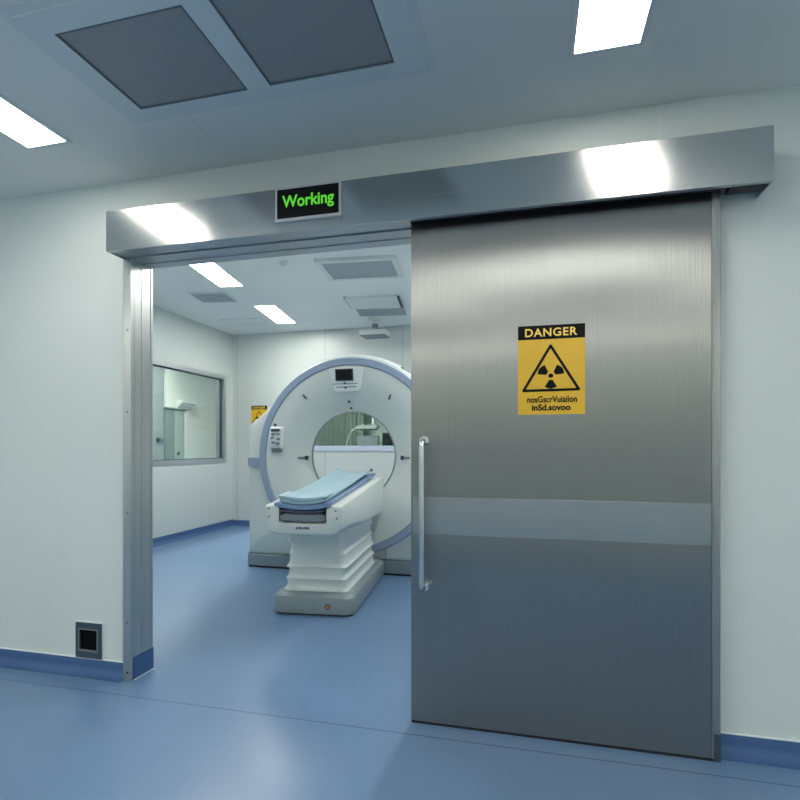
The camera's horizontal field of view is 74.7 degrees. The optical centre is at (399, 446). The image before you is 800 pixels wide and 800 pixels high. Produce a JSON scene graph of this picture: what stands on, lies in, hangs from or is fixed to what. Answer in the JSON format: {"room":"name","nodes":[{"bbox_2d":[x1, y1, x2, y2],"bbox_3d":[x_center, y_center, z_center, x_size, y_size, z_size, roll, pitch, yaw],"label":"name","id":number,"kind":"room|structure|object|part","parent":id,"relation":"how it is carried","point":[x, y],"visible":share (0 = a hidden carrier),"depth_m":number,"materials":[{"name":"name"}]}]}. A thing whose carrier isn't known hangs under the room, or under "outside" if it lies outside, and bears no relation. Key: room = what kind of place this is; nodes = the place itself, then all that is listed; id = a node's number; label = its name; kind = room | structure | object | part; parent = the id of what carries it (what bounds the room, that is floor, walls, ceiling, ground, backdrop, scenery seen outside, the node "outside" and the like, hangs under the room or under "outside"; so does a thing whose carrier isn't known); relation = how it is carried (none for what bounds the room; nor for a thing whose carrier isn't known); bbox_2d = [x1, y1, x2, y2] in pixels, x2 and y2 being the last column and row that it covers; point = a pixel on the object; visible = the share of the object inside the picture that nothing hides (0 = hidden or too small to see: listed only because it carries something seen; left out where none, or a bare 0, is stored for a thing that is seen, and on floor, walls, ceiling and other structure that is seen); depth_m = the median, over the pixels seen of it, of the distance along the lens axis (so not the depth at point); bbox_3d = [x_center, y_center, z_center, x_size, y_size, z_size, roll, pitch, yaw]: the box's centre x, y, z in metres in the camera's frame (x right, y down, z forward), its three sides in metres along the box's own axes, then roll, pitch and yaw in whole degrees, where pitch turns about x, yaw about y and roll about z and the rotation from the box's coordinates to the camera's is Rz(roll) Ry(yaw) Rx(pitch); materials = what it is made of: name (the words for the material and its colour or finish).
{"room":"hospital corridor","nodes":[
{"label":"hospital corridor","id":0,"kind":"room"},
{"bbox_2d":[153,366,163,459],"bbox_3d":[-4.268,-0.150,8.761,0.094,2.700,0.950,0,0,14],"label":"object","id":1,"kind":"object","parent":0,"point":[158,373],"visible":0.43,"depth_m":9.07,"materials":[{"name":"grey paint"}]},
{"bbox_2d":[164,371,215,458],"bbox_3d":[-4.538,-0.260,8.080,0.100,2.920,7.700,0,0,14],"label":"wall","id":2,"kind":"structure","parent":0,"point":[190,387],"depth_m":10.32,"materials":[{"name":"paint"}]},
{"bbox_2d":[164,409,188,458],"bbox_3d":[-4.079,0.255,9.574,0.069,1.890,0.640,0,0,14],"label":"room door","id":3,"kind":"structure","parent":2,"relation":"in","point":[176,422],"depth_m":9.56,"materials":[{"name":"grey paint"}]},
{"bbox_3d":[-4.142,0.265,9.383,0.039,1.870,0.240,0,0,14],"label":"door","id":4,"kind":"part","parent":3,"relation":"part of","materials":[{"name":"grey paint"}]},
{"bbox_3d":[-4.076,0.265,9.648,0.039,1.870,0.275,0,0,14],"label":"door","id":5,"kind":"part","parent":3,"relation":"part of","materials":[{"name":"grey paint"}]},
{"bbox_3d":[-4.018,0.255,9.840,0.059,1.890,0.095,0,0,14],"label":"door casing","id":6,"kind":"part","parent":3,"relation":"part of","materials":[{"name":"paint"}]},
{"bbox_2d":[164,368,196,409],"bbox_3d":[-4.014,-1.175,9.568,0.199,0.950,0.720,0,0,14],"label":"box","id":7,"kind":"object","parent":2,"relation":"attached to","point":[170,401],"visible":0.8,"depth_m":9.39,"materials":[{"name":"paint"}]},
{"bbox_3d":[-4.122,-1.175,9.379,0.079,0.950,0.300,0,0,14],"label":"panel","id":8,"kind":"part","parent":7,"relation":"part of","materials":[{"name":"paint"}]},
{"bbox_3d":[-3.978,-0.777,9.714,0.199,0.155,0.420,0,0,14],"label":"moulding","id":9,"kind":"part","parent":7,"relation":"part of","materials":[{"name":"paint"}]},
{"bbox_2d":[153,305,231,537],"bbox_3d":[-3.195,-0.260,5.810,0.120,2.920,4.900,0,0,14],"label":"wall","id":10,"kind":"structure","parent":0,"point":[185,496],"depth_m":7.08,"materials":[{"name":"paint"}]},
{"bbox_2d":[153,359,225,465],"bbox_3d":[-2.936,-0.420,6.833,0.134,1.294,2.174,0,0,14],"label":"window","id":11,"kind":"structure","parent":10,"relation":"in","point":[220,379],"depth_m":7.77,"materials":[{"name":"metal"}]},
{"bbox_2d":[153,519,233,546],"bbox_3d":[-3.125,1.155,5.734,0.053,0.090,4.775,0,0,14],"label":"baseboard","id":12,"kind":"structure","parent":10,"relation":"attached to","point":[169,538],"depth_m":7.04,"materials":[{"name":"blue plastic"}]},
{"bbox_2d":[153,244,410,334],"bbox_3d":[-0.062,-1.770,5.023,6.580,0.100,4.920,0,0,14],"label":"ceiling","id":13,"kind":"structure","parent":0,"point":[300,289],"depth_m":5.83,"materials":[{"name":"paint"}]},
{"bbox_2d":[187,292,238,302],"bbox_3d":[-2.135,-1.714,6.011,0.440,0.012,0.390,0,0,4],"label":"ceiling vent","id":14,"kind":"object","parent":13,"relation":"in","point":[204,297],"visible":1,"depth_m":6.00,"materials":[{"name":"white metal"}]},
{"bbox_2d":[188,263,244,286],"bbox_3d":[-1.852,-1.717,4.993,0.286,0.006,1.236,0,0,5],"label":"recessed light","id":15,"kind":"object","parent":13,"relation":"in","point":[213,272],"visible":0.59,"depth_m":5.24,"materials":[{"name":"white plastic"}]},
{"bbox_2d":[220,318,269,324],"bbox_3d":[-2.118,-1.716,7.161,0.580,0.008,0.300,0,0,8],"label":"access hatch","id":16,"kind":"object","parent":13,"relation":"attached to","point":[240,321],"visible":1,"depth_m":7.16,"materials":[{"name":"white metal"}]},
{"bbox_3d":[-2.118,-1.717,7.161,0.540,0.004,0.260,0,0,8],"label":"hatch panel","id":17,"kind":"part","parent":16,"relation":"part of","materials":[{"name":"paint"}]},
{"bbox_2d":[253,305,295,323],"bbox_3d":[-1.611,-1.717,6.818,0.286,0.006,0.916,0,0,5],"label":"recessed light","id":18,"kind":"object","parent":13,"relation":"in","point":[273,312],"visible":1,"depth_m":6.78,"materials":[{"name":"white plastic"}]},
{"bbox_2d":[278,260,287,266],"bbox_3d":[-1.088,-1.702,4.875,0.090,0.035,0.090,0,0,14],"label":"smoke detector","id":19,"kind":"object","parent":13,"relation":"attached to","point":[282,263],"visible":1,"depth_m":4.85,"materials":[{"name":"white plastic"}]},
{"bbox_2d":[314,255,403,280],"bbox_3d":[-0.373,-1.705,5.017,0.760,0.030,0.560,0,0,8],"label":"ceiling vent","id":20,"kind":"object","parent":13,"relation":"in","point":[383,266],"visible":1,"depth_m":4.97,"materials":[{"name":"white metal"}]},
{"bbox_2d":[322,260,397,277],"bbox_3d":[-0.373,-1.710,5.017,0.660,0.017,0.460,0,0,8],"label":"grille","id":21,"kind":"object","parent":20,"relation":"attached to","point":[367,268],"depth_m":5.02,"materials":[{"name":"grey metal"}]},
{"bbox_2d":[359,317,389,338],"bbox_3d":[-0.335,-1.599,7.038,0.360,0.243,0.280,0,0,14],"label":"projector","id":22,"kind":"object","parent":13,"relation":"hanging from","point":[374,333],"depth_m":6.95,"materials":[{"name":"white plastic"}]},
{"bbox_3d":[-0.335,-1.710,7.038,0.180,0.020,0.180,0,0,14],"label":"mount plate","id":23,"kind":"part","parent":22,"relation":"part of","materials":[{"name":"white"}]},
{"bbox_2d":[344,295,405,315],"bbox_3d":[-0.281,-1.705,6.387,0.642,0.030,0.860,0,0,6],"label":"ceiling vent","id":24,"kind":"object","parent":13,"relation":"in","point":[385,305],"visible":1,"depth_m":6.26,"materials":[{"name":"white"}]},
{"bbox_2d":[356,306,405,315],"bbox_3d":[-0.237,-1.712,6.614,0.600,0.013,0.400,0,0,6],"label":"grille","id":25,"kind":"object","parent":24,"relation":"attached to","point":[369,311],"depth_m":6.60,"materials":[{"name":"grey metal"}]},
{"bbox_2d":[232,325,410,519],"bbox_3d":[0.515,-0.260,7.352,6.340,2.920,0.120,0,0,14],"label":"wall","id":26,"kind":"structure","parent":0,"point":[263,364],"depth_m":7.84,"materials":[{"name":"paint"}]},
{"bbox_2d":[233,520,249,525],"bbox_3d":[0.495,1.160,7.268,6.340,0.080,0.053,0,0,14],"label":"baseboard","id":27,"kind":"structure","parent":26,"relation":"attached to","point":[235,522],"depth_m":8.00,"materials":[{"name":"blue plastic"}]},
{"bbox_2d":[251,405,266,423],"bbox_3d":[-2.135,-0.445,7.946,0.263,0.365,0.004,0,0,14],"label":"sign","id":28,"kind":"object","parent":26,"relation":"attached to","point":[256,411],"visible":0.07,"depth_m":7.96,"materials":[{"name":"yellow plastic"}]},
{"bbox_2d":[314,446,393,450],"bbox_3d":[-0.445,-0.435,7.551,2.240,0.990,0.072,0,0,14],"label":"window sill","id":29,"kind":"structure","parent":26,"relation":"in","point":[316,448],"depth_m":7.57,"materials":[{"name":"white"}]},
{"bbox_2d":[363,414,387,445],"bbox_3d":[0.381,-0.260,10.878,8.300,2.920,0.100,0,0,14],"label":"wall","id":30,"kind":"structure","parent":0,"point":[367,419],"depth_m":11.06,"materials":[{"name":"paint"}]},
{"bbox_2d":[0,84,799,740],"bbox_3d":[-0.402,-0.310,2.534,8.400,3.020,0.125,0,0,14],"label":"wall","id":31,"kind":"structure","parent":0,"point":[61,291],"depth_m":2.49,"materials":[{"name":"paint"}]},
{"bbox_2d":[0,647,122,682],"bbox_3d":[-2.961,1.160,3.077,3.170,0.080,0.053,0,0,14],"label":"baseboard","id":32,"kind":"structure","parent":31,"relation":"attached to","point":[12,659],"depth_m":2.80,"materials":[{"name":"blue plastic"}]},
{"bbox_2d":[75,620,103,659],"bbox_3d":[-1.644,1.020,2.770,0.176,0.192,0.015,0,0,14],"label":"sensor box","id":33,"kind":"object","parent":31,"relation":"attached to","point":[89,635],"visible":1,"depth_m":2.77,"materials":[{"name":"grey plastic"}]},
{"bbox_2d":[123,228,410,681],"bbox_3d":[-0.618,0.102,2.575,1.620,2.195,0.168,0,0,14],"label":"door frame","id":34,"kind":"structure","parent":31,"relation":"attached to","point":[138,649],"depth_m":2.69,"materials":[{"name":"metal"}]},
{"bbox_2d":[106,125,773,259],"bbox_3d":[-0.036,-1.058,2.301,2.881,0.198,0.150,0,0,14],"label":"track cover","id":35,"kind":"object","parent":31,"relation":"attached to","point":[740,161],"visible":0.98,"depth_m":2.14,"materials":[{"name":"metal"}]},
{"bbox_3d":[-1.424,-1.057,2.647,0.003,0.194,0.147,0,0,14],"label":"plate","id":36,"kind":"part","parent":35,"relation":"part of","materials":[{"name":"metal"}]},
{"bbox_3d":[-0.694,-0.990,2.465,1.527,0.038,0.086,0,0,14],"label":"track rail","id":37,"kind":"part","parent":35,"relation":"part of","materials":[{"name":"metal"}]},
{"bbox_2d":[275,180,341,223],"bbox_3d":[-0.405,-1.077,2.307,0.309,0.152,0.016,0,0,14],"label":"sign","id":38,"kind":"object","parent":35,"relation":"attached to","point":[323,200],"visible":1,"depth_m":2.30,"materials":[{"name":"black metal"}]},
{"bbox_3d":[0.621,-0.990,2.113,1.193,0.038,0.036,0,0,14],"label":"guide rail","id":39,"kind":"part","parent":35,"relation":"part of","materials":[{"name":"grey metal"}]},
{"bbox_2d":[411,188,720,761],"bbox_3d":[0.630,0.100,2.121,1.208,2.200,0.108,0,0,14],"label":"door","id":40,"kind":"structure","parent":35,"relation":"hanging from","point":[566,568],"depth_m":2.12,"materials":[{"name":"metal"}]},
{"bbox_3d":[0.098,0.287,2.233,0.027,0.652,0.070,0,0,14],"label":"handle","id":41,"kind":"part","parent":40,"relation":"part of","materials":[{"name":"metal"}]},
{"bbox_2d":[518,323,584,414],"bbox_3d":[0.616,-0.316,2.138,0.263,0.365,0.004,0,0,14],"label":"sign","id":42,"kind":"object","parent":40,"relation":"attached to","point":[551,358],"visible":1,"depth_m":2.14,"materials":[{"name":"yellow plastic"}]},
{"bbox_3d":[1.361,-1.057,1.956,0.003,0.194,0.147,0,0,14],"label":"plate","id":43,"kind":"part","parent":35,"relation":"part of","materials":[{"name":"metal"}]},
{"bbox_2d":[721,733,799,769],"bbox_3d":[2.446,1.160,1.736,2.488,0.080,0.053,0,0,14],"label":"baseboard","id":44,"kind":"structure","parent":31,"relation":"attached to","point":[736,748],"depth_m":2.01,"materials":[{"name":"blue plastic"}]},
{"bbox_2d":[721,731,799,742],"bbox_3d":[2.451,1.118,1.757,2.488,0.004,0.009,0,0,14],"label":"trim","id":45,"kind":"structure","parent":31,"relation":"attached to","point":[764,737],"depth_m":2.02,"materials":[{"name":"white"}]},
{"bbox_2d":[0,526,799,799],"bbox_3d":[-1.567,1.250,4.587,11.950,0.100,13.250,0,0,14],"label":"floor","id":46,"kind":"structure","parent":0,"point":[242,698],"depth_m":2.25,"materials":[{"name":"blue plastic"}]},
{"bbox_2d":[265,473,383,616],"bbox_3d":[-0.553,0.722,4.228,0.600,0.956,1.517,0,0,9],"label":"table","id":47,"kind":"object","parent":46,"relation":"on","point":[333,569],"visible":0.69,"depth_m":3.81,"materials":[{"name":"white plastic"}]},
{"bbox_3d":[-0.538,0.332,4.223,0.390,0.175,1.512,0,0,9],"label":"mattress","id":48,"kind":"part","parent":47,"relation":"part of","materials":[{"name":"blue fabric"}]},
{"bbox_2d":[279,468,372,504],"bbox_3d":[-0.536,0.292,4.233,0.344,0.184,1.521,0,0,9],"label":"pad","id":49,"kind":"object","parent":47,"relation":"on","point":[330,485],"visible":1,"depth_m":3.96,"materials":[{"name":"blue plastic"}]},
{"bbox_2d":[279,491,332,500],"bbox_3d":[-0.638,0.336,3.563,0.332,0.052,0.166,0,0,9],"label":"cushion","id":50,"kind":"object","parent":49,"relation":"on","point":[287,496],"depth_m":3.50,"materials":[{"name":"blue fabric"}]},
{"bbox_2d":[248,355,410,576],"bbox_3d":[-0.433,0.148,5.225,2.143,2.103,0.556,0,0,14],"label":"gantry","id":51,"kind":"object","parent":46,"relation":"on","point":[283,438],"visible":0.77,"depth_m":5.09,"materials":[{"name":"white plastic"}]},
{"bbox_3d":[-0.531,-0.689,5.001,0.180,0.113,0.032,0,0,14],"label":"screen frame","id":52,"kind":"part","parent":51,"relation":"part of","materials":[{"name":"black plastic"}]},
{"bbox_3d":[-0.507,-0.646,5.024,0.350,0.222,0.072,0,0,14],"label":"control panel","id":53,"kind":"part","parent":51,"relation":"part of","materials":[{"name":"white plastic"}]},
{"bbox_3d":[-0.029,0.820,9.125,1.650,0.760,0.700,0,0,14],"label":"desk","id":54,"kind":"object","parent":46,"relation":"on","visible":0},
{"bbox_2d":[357,436,378,445],"bbox_3d":[-0.560,0.120,9.226,0.410,0.640,0.200,0,0,14],"label":"monitor","id":55,"kind":"object","parent":54,"relation":"on","point":[361,440],"visible":0.35,"depth_m":9.18,"materials":[{"name":"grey plastic"}]},
{"bbox_2d":[382,433,392,445],"bbox_3d":[0.013,0.095,9.084,0.650,0.690,0.200,0,0,14],"label":"monitor","id":56,"kind":"object","parent":54,"relation":"on","point":[386,439],"visible":0.15,"depth_m":9.10,"materials":[{"name":"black plastic"}]},
{"bbox_2d":[0,0,799,199],"bbox_3d":[-1.001,-1.430,0.119,8.700,0.100,4.850,0,0,14],"label":"ceiling","id":57,"kind":"structure","parent":0,"point":[498,63],"depth_m":2.03,"materials":[{"name":"paint"}]},
{"bbox_2d":[0,93,72,149],"bbox_3d":[-1.679,-1.377,2.080,0.248,0.006,0.656,0,0,14],"label":"recessed light","id":58,"kind":"object","parent":57,"relation":"in","point":[17,124],"visible":1,"depth_m":2.27,"materials":[{"name":"white plastic"}]},
{"bbox_2d":[0,0,435,140],"bbox_3d":[-0.550,-1.373,1.883,1.305,0.013,0.790,0,0,14],"label":"ceiling vent","id":59,"kind":"object","parent":57,"relation":"in","point":[149,60],"visible":1,"depth_m":1.79,"materials":[{"name":"white"}]},
{"bbox_2d":[59,7,243,106],"bbox_3d":[-0.864,-1.375,1.872,0.482,0.007,0.398,0,0,14],"label":"grille","id":60,"kind":"object","parent":59,"relation":"attached to","point":[150,56],"depth_m":1.84,"materials":[{"name":"grey metal"}]},
{"bbox_2d":[212,0,391,82],"bbox_3d":[-0.304,-1.375,1.731,0.487,0.007,0.394,0,0,14],"label":"grille","id":61,"kind":"object","parent":59,"relation":"attached to","point":[283,41],"depth_m":1.75,"materials":[{"name":"grey metal"}]},
{"bbox_2d":[568,0,656,58],"bbox_3d":[0.637,-1.377,1.506,0.248,0.006,0.656,0,0,14],"label":"recessed light","id":62,"kind":"object","parent":57,"relation":"in","point":[598,26],"visible":1,"depth_m":1.71,"materials":[{"name":"white plastic"}]},
{"bbox_3d":[-0.510,-1.770,7.081,8.400,0.100,7.900,0,0,14],"label":"ceiling","id":63,"kind":"structure","parent":0,"visible":0},
{"bbox_2d":[346,418,379,445],"bbox_3d":[-0.626,-0.700,8.447,0.583,2.040,0.205,0,0,14],"label":"lamp","id":64,"kind":"object","parent":63,"relation":"hanging from","point":[373,426],"visible":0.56,"depth_m":8.34,"materials":[{"name":"white"}]},
{"bbox_3d":[-1.353,-1.520,10.536,1.500,0.030,0.030,0,0,14],"label":"rail","id":65,"kind":"object","parent":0,"visible":0},
{"bbox_2d":[315,413,362,445],"bbox_3d":[-1.353,-0.175,10.536,1.300,2.650,0.068,0,0,14],"label":"curtain","id":66,"kind":"object","parent":65,"relation":"hanging from","point":[336,432],"visible":0.11,"depth_m":10.49,"materials":[{"name":"green fabric"}]}
]}

